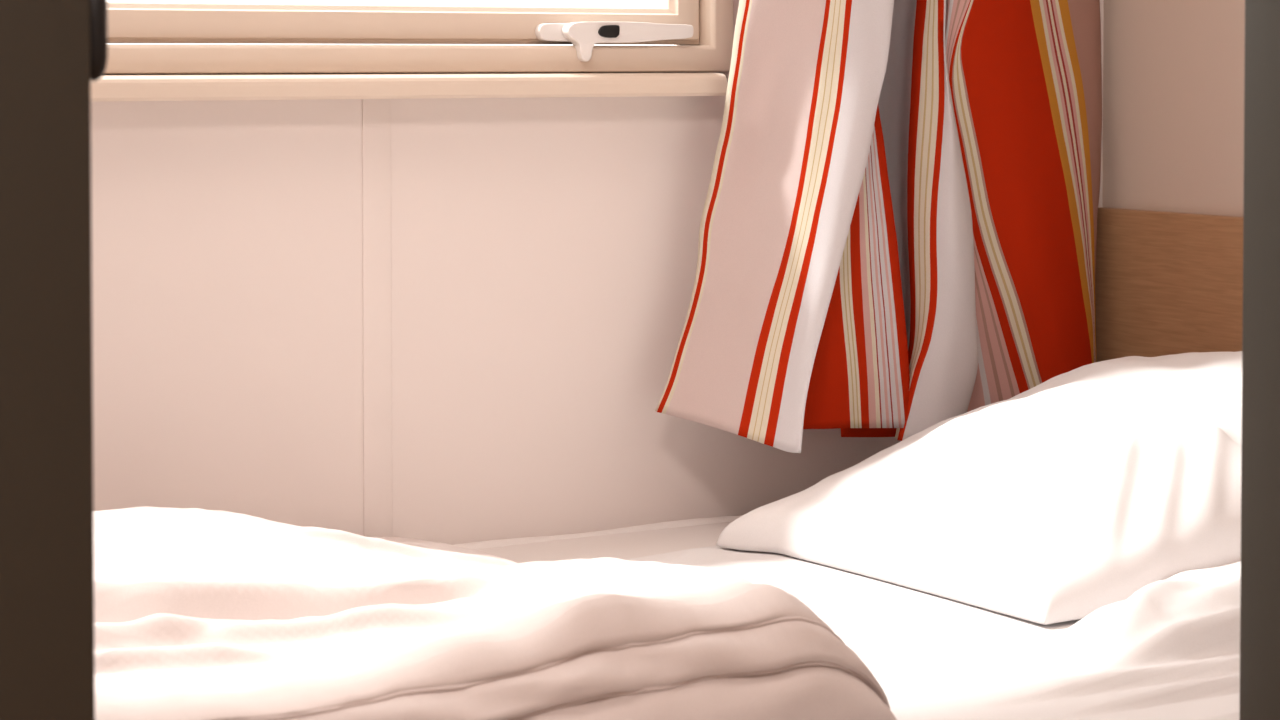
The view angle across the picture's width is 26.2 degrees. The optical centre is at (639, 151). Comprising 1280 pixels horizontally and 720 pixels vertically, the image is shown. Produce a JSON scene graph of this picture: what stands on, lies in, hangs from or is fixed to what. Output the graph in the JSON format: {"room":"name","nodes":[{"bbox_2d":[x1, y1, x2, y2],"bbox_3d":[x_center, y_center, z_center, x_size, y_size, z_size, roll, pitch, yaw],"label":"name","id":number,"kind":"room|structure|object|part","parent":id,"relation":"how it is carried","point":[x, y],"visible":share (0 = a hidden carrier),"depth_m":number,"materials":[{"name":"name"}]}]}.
{"room":"bedroom","nodes":[
{"label":"bedroom","id":0,"kind":"room"},
{"bbox_2d":[91,0,1103,544],"bbox_3d":[-0.883,-0.290,2.187,3.430,2.350,0.080,-1,2,-32],"label":"wall","id":1,"kind":"structure","parent":0,"point":[544,250],"depth_m":2.58,"materials":[{"name":"white paint"}]},
{"bbox_2d":[362,99,391,536],"bbox_3d":[-0.244,0.259,2.558,0.029,0.625,0.002,-1,2,-32],"label":"trim","id":2,"kind":"structure","parent":1,"relation":"attached to","point":[376,113],"depth_m":2.55,"materials":[{"name":"white paint"}]},
{"bbox_2d":[90,0,732,101],"bbox_3d":[-0.670,-0.645,2.283,1.765,1.208,0.111,-1,2,-32],"label":"window","id":3,"kind":"structure","parent":1,"relation":"in","point":[663,47],"depth_m":2.55,"materials":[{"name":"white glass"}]},
{"bbox_3d":[-0.663,-0.657,2.299,1.680,1.130,0.051,-1,2,-32],"label":"sash","id":4,"kind":"part","parent":3,"relation":"part of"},
{"bbox_3d":[-0.681,-0.054,2.297,1.740,0.026,0.111,-1,2,-32],"label":"sill","id":5,"kind":"part","parent":3,"relation":"part of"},
{"bbox_3d":[-0.067,-0.116,2.655,0.074,0.018,0.010,-1,2,-32],"label":"plate","id":6,"kind":"part","parent":3,"relation":"part of","materials":[{"name":"white plastic"}]},
{"bbox_3d":[-0.011,-0.107,2.675,0.143,0.038,0.014,-1,2,-32],"label":"lever","id":7,"kind":"part","parent":3,"relation":"part of","materials":[{"name":"white plastic"}]},
{"bbox_3d":[-0.470,-1.327,2.321,2.310,0.027,0.069,-1,2,-32],"label":"rail","id":8,"kind":"object","parent":1,"relation":"attached to","visible":0},
{"bbox_2d":[655,0,1101,452],"bbox_3d":[0.297,-0.501,2.760,0.597,1.648,0.140,-1,2,-36],"label":"curtain","id":9,"kind":"object","parent":8,"relation":"hanging from","point":[898,229],"visible":0.92,"depth_m":2.74,"materials":[{"name":"fabric"}]},
{"bbox_2d":[1102,0,1244,216],"bbox_3d":[1.443,-0.270,1.589,0.080,2.350,3.400,-1,2,-32],"label":"wall","id":10,"kind":"structure","parent":0,"point":[1173,70],"depth_m":2.92,"materials":[{"name":"white paint"}]},
{"bbox_3d":[0.039,0.960,0.754,3.430,0.050,3.600,-1,2,-32],"label":"floor","id":11,"kind":"structure","parent":0,"visible":0},
{"bbox_2d":[1095,207,1242,361],"bbox_3d":[-0.084,0.490,2.105,1.989,0.795,0.948,-1,2,-32],"label":"headboard","id":12,"kind":"object","parent":11,"relation":"on","point":[1167,283],"visible":0.19,"depth_m":2.91,"materials":[{"name":"brown wood"}]},
{"bbox_2d":[454,515,742,563],"bbox_3d":[-0.094,0.458,2.108,1.956,0.148,0.926,-1,2,-32],"label":"mattress","id":13,"kind":"object","parent":12,"relation":"on","point":[670,536],"visible":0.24,"depth_m":2.61,"materials":[{"name":"white fabric"}]},
{"bbox_2d":[624,545,1240,719],"bbox_3d":[0.045,0.410,2.104,1.690,0.165,0.799,-1,2,-32],"label":"sheet","id":14,"kind":"object","parent":13,"relation":"on","point":[1170,650],"visible":0.21,"depth_m":2.06,"materials":[{"name":"white fabric"}]},
{"bbox_2d":[93,506,896,719],"bbox_3d":[-0.355,0.334,1.995,0.860,0.102,0.806,-1,2,-32],"label":"duvet","id":15,"kind":"object","parent":14,"relation":"on","point":[200,614],"visible":0.93,"depth_m":1.82,"materials":[{"name":"fabric"}]},
{"bbox_2d":[716,351,1241,624],"bbox_3d":[0.444,0.281,2.513,0.601,0.175,0.548,-1,2,-32],"label":"pillow","id":16,"kind":"object","parent":14,"relation":"on","point":[1083,489],"visible":0.85,"depth_m":2.40,"materials":[{"name":"fabric"}]},
{"bbox_3d":[-0.316,-0.259,1.280,3.230,2.350,0.048,-1,2,-32],"label":"wall","id":17,"kind":"structure","parent":0,"visible":0},
{"bbox_2d":[0,0,1279,719],"bbox_3d":[0.065,-0.142,1.522,0.996,2.100,0.060,-1,2,-32],"label":"door frame","id":18,"kind":"structure","parent":17,"relation":"in","point":[51,51],"depth_m":1.29,"materials":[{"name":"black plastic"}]}
]}

